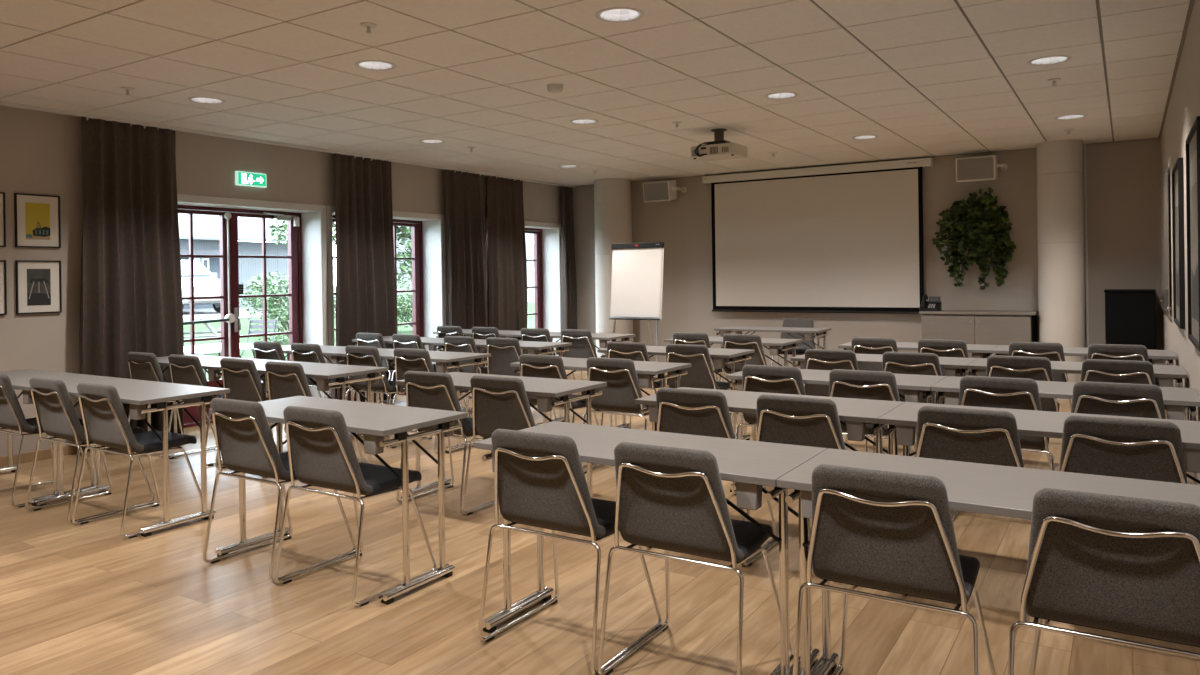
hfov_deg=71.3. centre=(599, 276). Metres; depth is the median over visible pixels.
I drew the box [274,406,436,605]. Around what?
chair
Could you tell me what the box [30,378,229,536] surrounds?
folding table
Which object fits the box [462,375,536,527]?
chair
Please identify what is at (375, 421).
folding table
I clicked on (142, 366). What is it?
chair
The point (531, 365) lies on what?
chair
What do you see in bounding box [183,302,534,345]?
ground
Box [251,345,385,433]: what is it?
folding table
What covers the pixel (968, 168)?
grille
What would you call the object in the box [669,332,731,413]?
chair
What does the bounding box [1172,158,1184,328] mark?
framed picture
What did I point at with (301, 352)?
chair
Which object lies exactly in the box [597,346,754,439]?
folding table
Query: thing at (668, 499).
chair
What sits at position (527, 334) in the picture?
chair
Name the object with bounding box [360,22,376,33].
sprinkler head
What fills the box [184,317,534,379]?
lawn
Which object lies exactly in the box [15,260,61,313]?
framed print
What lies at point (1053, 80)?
sprinkler head
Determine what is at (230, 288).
door
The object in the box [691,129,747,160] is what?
ceiling projector
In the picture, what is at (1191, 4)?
trim
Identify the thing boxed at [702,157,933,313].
projection screen
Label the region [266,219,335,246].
broadleaf tree
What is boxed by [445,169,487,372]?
curtain
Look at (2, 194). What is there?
framed print
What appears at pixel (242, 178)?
exit sign
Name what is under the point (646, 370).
folding table
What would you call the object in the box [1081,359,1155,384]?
chair
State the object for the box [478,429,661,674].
chair
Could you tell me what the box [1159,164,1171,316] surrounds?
board
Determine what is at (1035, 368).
chair
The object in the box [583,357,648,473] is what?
chair
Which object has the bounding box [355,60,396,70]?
recessed light
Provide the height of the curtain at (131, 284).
2.699 m
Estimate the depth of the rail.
7.83 m
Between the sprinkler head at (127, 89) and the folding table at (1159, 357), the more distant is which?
the folding table at (1159, 357)
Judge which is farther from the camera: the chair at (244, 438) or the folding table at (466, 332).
the folding table at (466, 332)
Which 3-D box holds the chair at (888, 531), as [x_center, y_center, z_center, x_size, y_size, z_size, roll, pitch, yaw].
[0.903,0.946,2.541,0.519,0.814,0.509,-1,0,32]
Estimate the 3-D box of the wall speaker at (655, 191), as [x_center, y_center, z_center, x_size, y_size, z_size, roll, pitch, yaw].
[0.896,-1.190,11.613,0.500,0.300,0.377,-1,0,32]
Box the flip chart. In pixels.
[609,242,664,376]
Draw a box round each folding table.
[0,369,116,505]
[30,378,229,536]
[127,354,276,465]
[210,396,467,604]
[217,360,387,464]
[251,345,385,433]
[341,349,490,453]
[352,336,464,409]
[395,372,606,498]
[433,329,521,350]
[438,339,571,424]
[474,421,826,674]
[510,357,690,423]
[515,332,635,348]
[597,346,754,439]
[635,387,904,453]
[664,336,802,366]
[714,326,830,381]
[726,369,947,491]
[776,448,1199,674]
[790,354,977,376]
[838,342,998,357]
[878,402,1199,483]
[931,376,1199,484]
[966,358,1186,387]
[991,345,1176,386]
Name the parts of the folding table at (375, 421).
leg, leg, leg, leg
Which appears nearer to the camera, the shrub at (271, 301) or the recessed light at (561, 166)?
the recessed light at (561, 166)
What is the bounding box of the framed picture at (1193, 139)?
[1186,116,1199,351]
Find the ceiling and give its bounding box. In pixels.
[0,0,1189,185]
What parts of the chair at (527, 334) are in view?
rail, backrest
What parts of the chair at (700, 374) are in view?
rail, backrest, seat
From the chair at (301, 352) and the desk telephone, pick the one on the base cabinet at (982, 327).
the desk telephone
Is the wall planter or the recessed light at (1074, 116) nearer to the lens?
the recessed light at (1074, 116)
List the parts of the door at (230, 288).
rod, handle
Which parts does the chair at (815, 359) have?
rail, backrest, sled leg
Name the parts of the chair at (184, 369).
rail, backrest, sled leg, sled leg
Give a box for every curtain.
[79,116,183,450]
[334,153,396,401]
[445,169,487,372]
[487,175,526,338]
[560,186,576,341]
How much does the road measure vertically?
0.580 m
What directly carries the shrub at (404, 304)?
on the lawn at (247, 353)
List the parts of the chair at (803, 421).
sled leg, rail, backrest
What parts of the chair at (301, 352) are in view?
rail, backrest, seat, sled leg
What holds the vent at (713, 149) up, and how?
attached to the ceiling projector
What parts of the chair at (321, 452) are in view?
sled leg, rail, backrest, seat, sled leg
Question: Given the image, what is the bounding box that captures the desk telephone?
[919,294,941,310]
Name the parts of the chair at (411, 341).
sled leg, rail, backrest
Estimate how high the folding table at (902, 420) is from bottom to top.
0.735 m
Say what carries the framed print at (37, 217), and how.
attached to the wall at (41, 152)
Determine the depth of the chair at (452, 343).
7.92 m
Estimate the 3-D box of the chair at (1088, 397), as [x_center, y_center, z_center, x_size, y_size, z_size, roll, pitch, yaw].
[2.635,0.919,4.260,0.519,0.814,0.509,-1,0,32]
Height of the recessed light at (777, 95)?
0.101 m
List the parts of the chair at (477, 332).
rail, backrest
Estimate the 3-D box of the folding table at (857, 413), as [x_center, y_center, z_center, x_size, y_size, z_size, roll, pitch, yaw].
[0.835,0.983,4.172,1.212,0.735,0.530,-1,0,32]
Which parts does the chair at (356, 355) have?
sled leg, rail, backrest, seat, sled leg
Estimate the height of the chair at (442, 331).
0.814 m
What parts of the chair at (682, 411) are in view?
rail, backrest, sled leg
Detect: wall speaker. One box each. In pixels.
[643,180,686,201]
[955,155,1007,181]
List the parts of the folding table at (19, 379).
leg, leg, leg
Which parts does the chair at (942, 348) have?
rail, backrest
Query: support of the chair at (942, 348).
on the floor
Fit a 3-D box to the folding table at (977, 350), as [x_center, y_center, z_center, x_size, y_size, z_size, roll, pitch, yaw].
[2.723,0.951,7.166,1.212,0.735,0.530,-1,0,32]
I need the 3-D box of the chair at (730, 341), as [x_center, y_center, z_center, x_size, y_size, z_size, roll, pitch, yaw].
[1.426,0.928,7.861,0.519,0.814,0.509,-1,0,32]
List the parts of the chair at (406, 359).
sled leg, rail, backrest, sled leg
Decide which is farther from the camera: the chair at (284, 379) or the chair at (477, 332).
the chair at (477, 332)
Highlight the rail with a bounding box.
[0,101,574,187]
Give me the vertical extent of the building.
8.000 m
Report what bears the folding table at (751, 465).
on the floor
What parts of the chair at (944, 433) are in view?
rail, backrest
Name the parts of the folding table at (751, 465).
leg, leg, leg, leg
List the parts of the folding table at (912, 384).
leg, leg, leg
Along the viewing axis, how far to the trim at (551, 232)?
12.49 m
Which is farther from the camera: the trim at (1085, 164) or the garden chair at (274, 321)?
the garden chair at (274, 321)
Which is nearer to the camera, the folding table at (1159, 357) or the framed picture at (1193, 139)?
the framed picture at (1193, 139)
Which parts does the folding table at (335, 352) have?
leg, leg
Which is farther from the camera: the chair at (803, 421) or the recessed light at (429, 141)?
the recessed light at (429, 141)
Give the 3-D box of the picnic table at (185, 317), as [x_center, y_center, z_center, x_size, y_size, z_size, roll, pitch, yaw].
[-7.854,1.131,16.019,1.620,0.730,1.800,-1,0,-28]
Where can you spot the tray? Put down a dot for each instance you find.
(609, 318)
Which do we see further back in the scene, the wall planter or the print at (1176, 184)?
the wall planter
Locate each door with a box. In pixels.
[178,205,302,427]
[333,215,423,398]
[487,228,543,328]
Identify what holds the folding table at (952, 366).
on the floor
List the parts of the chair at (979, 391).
sled leg, backrest, rail, sled leg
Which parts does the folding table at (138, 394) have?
leg, leg, leg, leg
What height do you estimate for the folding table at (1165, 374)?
0.735 m
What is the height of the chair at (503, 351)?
0.814 m
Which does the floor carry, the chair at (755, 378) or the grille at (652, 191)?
the chair at (755, 378)
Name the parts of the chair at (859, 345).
rail, backrest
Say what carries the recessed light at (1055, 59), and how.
in the ceiling
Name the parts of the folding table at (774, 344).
leg, leg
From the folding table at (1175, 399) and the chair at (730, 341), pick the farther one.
the chair at (730, 341)
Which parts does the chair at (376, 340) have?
rail, backrest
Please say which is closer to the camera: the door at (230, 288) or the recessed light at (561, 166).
the door at (230, 288)
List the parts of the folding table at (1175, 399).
leg, leg, leg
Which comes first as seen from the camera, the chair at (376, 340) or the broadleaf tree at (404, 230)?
the chair at (376, 340)
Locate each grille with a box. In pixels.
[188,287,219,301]
[643,182,668,200]
[957,157,993,180]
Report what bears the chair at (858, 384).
on the floor
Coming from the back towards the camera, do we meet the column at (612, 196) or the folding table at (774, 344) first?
the column at (612, 196)
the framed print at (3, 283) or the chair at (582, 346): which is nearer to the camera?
the framed print at (3, 283)
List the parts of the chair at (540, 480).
sled leg, rail, backrest, seat, sled leg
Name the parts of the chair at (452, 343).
rail, backrest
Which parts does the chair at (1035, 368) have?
backrest, rail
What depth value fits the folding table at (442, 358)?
6.79 m
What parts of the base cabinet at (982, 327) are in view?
door, door, panel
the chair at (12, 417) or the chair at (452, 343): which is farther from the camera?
the chair at (452, 343)
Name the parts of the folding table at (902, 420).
leg, leg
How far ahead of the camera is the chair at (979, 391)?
4.34 m
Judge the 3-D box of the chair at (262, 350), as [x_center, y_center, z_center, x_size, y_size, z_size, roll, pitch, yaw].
[-2.874,0.988,7.742,0.519,0.814,0.509,-1,0,32]
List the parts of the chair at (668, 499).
sled leg, rail, backrest, seat, sled leg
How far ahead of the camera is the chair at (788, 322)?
10.05 m
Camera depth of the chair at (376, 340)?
8.54 m
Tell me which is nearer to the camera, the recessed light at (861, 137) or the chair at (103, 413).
the chair at (103, 413)
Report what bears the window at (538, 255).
in the wall at (41, 152)
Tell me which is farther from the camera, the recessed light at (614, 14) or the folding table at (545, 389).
the folding table at (545, 389)
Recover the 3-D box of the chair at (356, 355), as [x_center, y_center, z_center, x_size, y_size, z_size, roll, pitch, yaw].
[-1.839,0.975,7.100,0.519,0.814,0.509,-1,0,32]
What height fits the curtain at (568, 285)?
2.699 m
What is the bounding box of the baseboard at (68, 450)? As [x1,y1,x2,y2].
[0,443,87,466]
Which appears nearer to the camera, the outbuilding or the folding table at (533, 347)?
the folding table at (533, 347)
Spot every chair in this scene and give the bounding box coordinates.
[0,374,89,507]
[25,377,154,522]
[72,382,207,538]
[124,352,215,457]
[168,354,227,465]
[203,398,355,581]
[215,358,273,468]
[240,319,277,357]
[253,341,321,432]
[261,361,364,477]
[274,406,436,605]
[291,343,360,401]
[345,345,426,446]
[354,333,394,403]
[388,334,435,404]
[388,348,469,453]
[396,371,493,513]
[437,326,486,396]
[444,336,489,412]
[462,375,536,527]
[469,327,499,397]
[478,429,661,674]
[486,337,555,418]
[519,354,598,468]
[521,328,579,394]
[561,329,596,379]
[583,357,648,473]
[597,442,793,674]
[601,342,668,428]
[645,388,778,564]
[665,344,737,425]
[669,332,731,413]
[719,334,766,415]
[732,365,805,494]
[743,394,857,586]
[771,318,815,365]
[793,464,995,674]
[804,349,884,453]
[829,369,915,453]
[851,337,916,427]
[873,352,941,452]
[901,406,1023,595]
[916,339,968,432]
[952,375,1053,520]
[986,355,1061,440]
[1008,342,1071,408]
[1008,488,1199,674]
[1044,415,1186,621]
[1060,381,1165,457]
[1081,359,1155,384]
[1087,344,1148,360]
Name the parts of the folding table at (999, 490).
leg, leg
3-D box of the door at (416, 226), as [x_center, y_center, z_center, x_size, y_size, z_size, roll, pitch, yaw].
[-2.682,0.344,9.782,0.080,2.090,1.680,-1,0,32]
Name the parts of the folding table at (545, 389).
leg, leg, leg, leg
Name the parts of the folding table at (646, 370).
leg, leg, leg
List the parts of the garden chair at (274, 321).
leg, backrest, leg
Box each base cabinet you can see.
[919,310,1038,375]
[1104,289,1155,382]
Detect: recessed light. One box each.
[188,97,224,103]
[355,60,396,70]
[419,139,444,143]
[559,165,578,167]
[569,119,598,123]
[595,7,643,22]
[764,92,798,98]
[852,135,878,139]
[1027,55,1071,65]
[1054,114,1086,119]
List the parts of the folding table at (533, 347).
leg, leg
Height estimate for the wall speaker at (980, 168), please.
0.287 m
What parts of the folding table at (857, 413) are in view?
leg, leg, leg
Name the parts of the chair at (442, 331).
rail, backrest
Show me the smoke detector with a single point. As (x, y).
(552, 88)
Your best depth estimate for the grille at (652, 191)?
11.49 m
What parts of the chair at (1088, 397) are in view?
rail, backrest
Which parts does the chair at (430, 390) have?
sled leg, rail, backrest, seat, sled leg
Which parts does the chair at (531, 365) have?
rail, backrest, seat, sled leg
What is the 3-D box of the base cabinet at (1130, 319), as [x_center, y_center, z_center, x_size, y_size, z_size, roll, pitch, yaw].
[5.480,0.706,8.652,0.444,1.145,0.481,-1,0,32]
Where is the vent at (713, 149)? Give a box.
[710,146,717,153]
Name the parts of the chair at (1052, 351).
backrest, rail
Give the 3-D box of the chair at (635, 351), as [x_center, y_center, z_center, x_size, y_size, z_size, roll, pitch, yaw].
[0.344,0.945,7.131,0.519,0.814,0.509,-1,0,32]
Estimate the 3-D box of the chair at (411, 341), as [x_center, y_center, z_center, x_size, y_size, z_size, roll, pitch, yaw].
[-1.790,0.972,8.478,0.519,0.814,0.509,-1,0,32]
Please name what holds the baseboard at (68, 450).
attached to the wall at (41, 152)
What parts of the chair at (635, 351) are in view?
sled leg, rail, backrest, sled leg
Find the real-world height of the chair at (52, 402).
0.814 m
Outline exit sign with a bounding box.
[235,171,266,187]
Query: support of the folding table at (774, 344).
on the floor
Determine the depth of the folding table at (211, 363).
6.63 m
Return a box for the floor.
[0,370,1199,674]
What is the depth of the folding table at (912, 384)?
4.95 m
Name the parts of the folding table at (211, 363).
leg, leg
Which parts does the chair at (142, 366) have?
rail, backrest, sled leg, sled leg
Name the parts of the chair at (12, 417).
rail, backrest, sled leg, seat, sled leg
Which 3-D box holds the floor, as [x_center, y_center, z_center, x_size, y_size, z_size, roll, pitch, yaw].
[-0.828,1.447,5.266,8.050,0.150,13.400,-1,0,32]
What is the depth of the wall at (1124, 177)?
9.80 m
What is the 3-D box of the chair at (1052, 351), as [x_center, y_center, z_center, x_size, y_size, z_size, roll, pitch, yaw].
[3.454,0.903,6.587,0.519,0.814,0.509,-1,0,32]
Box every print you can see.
[0,192,5,246]
[0,260,6,314]
[14,193,60,247]
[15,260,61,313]
[1175,183,1178,306]
[1190,150,1198,321]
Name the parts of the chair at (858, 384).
rail, backrest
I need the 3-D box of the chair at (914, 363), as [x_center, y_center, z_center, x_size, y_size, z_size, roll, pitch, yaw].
[2.249,0.921,5.925,0.519,0.814,0.509,-1,0,32]
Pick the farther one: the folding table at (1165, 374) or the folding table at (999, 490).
the folding table at (1165, 374)
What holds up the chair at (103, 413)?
on the floor
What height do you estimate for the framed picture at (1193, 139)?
1.070 m
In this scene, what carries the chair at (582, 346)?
on the floor
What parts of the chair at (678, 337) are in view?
rail, backrest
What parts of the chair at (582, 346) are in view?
backrest, rail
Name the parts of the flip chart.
leg, leg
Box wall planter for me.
[932,187,1015,289]
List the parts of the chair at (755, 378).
sled leg, rail, backrest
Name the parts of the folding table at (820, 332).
leg, leg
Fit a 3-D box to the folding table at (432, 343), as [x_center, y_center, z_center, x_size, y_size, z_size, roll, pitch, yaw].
[-1.943,1.013,8.679,1.212,0.735,0.530,-1,0,32]
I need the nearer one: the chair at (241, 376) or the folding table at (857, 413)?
the folding table at (857, 413)
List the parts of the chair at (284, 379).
rail, backrest, sled leg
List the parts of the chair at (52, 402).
rail, backrest, sled leg, seat, sled leg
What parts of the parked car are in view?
number plate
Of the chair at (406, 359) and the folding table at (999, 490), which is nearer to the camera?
the folding table at (999, 490)
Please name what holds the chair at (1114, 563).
on the floor
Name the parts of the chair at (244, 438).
rail, sled leg, backrest, seat, sled leg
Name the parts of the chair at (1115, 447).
backrest, rail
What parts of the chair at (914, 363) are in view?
rail, backrest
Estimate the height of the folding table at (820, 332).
0.735 m
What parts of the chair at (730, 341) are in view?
rail, backrest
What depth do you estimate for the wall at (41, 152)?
6.72 m
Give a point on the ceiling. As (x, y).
(927, 78)
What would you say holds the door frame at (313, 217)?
attached to the wall at (41, 152)
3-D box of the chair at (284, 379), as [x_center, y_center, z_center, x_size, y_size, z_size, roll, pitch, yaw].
[-2.005,0.980,5.841,0.519,0.814,0.509,-1,0,32]
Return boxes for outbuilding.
[178,213,288,308]
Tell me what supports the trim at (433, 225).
attached to the wall at (41, 152)
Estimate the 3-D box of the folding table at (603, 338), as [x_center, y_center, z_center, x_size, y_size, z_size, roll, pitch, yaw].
[-0.268,0.989,9.052,1.212,0.735,0.530,-1,0,32]
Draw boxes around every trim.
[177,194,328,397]
[327,206,444,398]
[485,218,560,355]
[582,0,1194,185]
[1084,144,1088,358]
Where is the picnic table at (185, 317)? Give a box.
[183,315,220,342]
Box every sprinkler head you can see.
[121,87,134,94]
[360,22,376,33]
[1047,78,1060,85]
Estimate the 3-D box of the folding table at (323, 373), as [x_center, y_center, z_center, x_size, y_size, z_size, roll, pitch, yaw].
[-2.156,1.021,6.058,1.212,0.735,0.530,-1,0,32]
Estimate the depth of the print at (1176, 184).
5.72 m
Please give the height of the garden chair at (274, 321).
0.817 m
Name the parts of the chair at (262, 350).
rail, backrest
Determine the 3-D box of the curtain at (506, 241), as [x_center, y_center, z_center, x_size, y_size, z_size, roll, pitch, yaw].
[-1.239,0.004,11.247,0.142,2.699,0.847,-1,0,32]
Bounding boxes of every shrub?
[240,271,335,343]
[397,277,412,330]
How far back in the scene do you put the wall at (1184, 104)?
5.23 m
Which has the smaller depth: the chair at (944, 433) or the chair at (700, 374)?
the chair at (944, 433)
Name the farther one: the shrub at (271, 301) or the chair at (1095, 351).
the shrub at (271, 301)
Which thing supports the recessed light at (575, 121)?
in the ceiling
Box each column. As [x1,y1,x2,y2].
[594,178,632,357]
[1036,139,1085,399]
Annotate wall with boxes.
[0,105,561,456]
[572,138,1162,385]
[1160,0,1199,484]
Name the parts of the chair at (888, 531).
sled leg, rail, backrest, seat, sled leg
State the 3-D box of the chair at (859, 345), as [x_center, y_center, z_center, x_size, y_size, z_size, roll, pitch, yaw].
[2.429,0.916,7.240,0.519,0.814,0.509,-1,0,32]
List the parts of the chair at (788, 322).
seat, backrest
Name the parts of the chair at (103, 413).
rail, backrest, sled leg, seat, sled leg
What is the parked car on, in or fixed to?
on the road
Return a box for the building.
[396,226,534,295]
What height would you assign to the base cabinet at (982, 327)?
0.908 m
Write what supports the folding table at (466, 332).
on the floor
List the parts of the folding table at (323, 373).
leg, leg, leg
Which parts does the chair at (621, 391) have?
sled leg, rail, backrest, seat, sled leg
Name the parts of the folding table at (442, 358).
leg, leg, leg, leg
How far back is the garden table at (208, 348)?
11.18 m
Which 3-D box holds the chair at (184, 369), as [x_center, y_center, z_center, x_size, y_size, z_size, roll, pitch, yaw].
[-3.000,0.992,6.489,0.519,0.814,0.509,-1,0,33]
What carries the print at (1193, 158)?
attached to the framed picture at (1193, 139)
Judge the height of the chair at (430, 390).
0.814 m
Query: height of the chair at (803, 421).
0.814 m
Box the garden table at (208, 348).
[184,343,254,378]
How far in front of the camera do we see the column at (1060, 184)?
8.77 m
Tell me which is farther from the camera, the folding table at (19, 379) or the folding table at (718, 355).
the folding table at (718, 355)
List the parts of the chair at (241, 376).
rail, backrest, sled leg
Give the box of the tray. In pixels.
[609,318,659,319]
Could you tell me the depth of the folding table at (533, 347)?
7.81 m
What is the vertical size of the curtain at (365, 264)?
2.699 m
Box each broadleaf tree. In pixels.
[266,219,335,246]
[396,226,411,285]
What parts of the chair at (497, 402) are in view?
sled leg, rail, backrest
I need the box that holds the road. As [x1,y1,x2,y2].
[183,288,534,321]
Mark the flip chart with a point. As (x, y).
(637, 268)
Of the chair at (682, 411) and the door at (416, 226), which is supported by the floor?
the chair at (682, 411)
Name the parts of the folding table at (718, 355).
leg, leg, leg, leg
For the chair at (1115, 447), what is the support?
on the floor
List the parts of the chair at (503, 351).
rail, backrest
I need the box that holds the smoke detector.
[547,84,562,92]
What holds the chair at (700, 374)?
on the floor
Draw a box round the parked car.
[181,260,220,312]
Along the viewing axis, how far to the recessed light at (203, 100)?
6.33 m
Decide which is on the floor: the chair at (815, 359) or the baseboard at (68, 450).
the chair at (815, 359)
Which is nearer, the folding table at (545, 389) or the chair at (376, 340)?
the folding table at (545, 389)

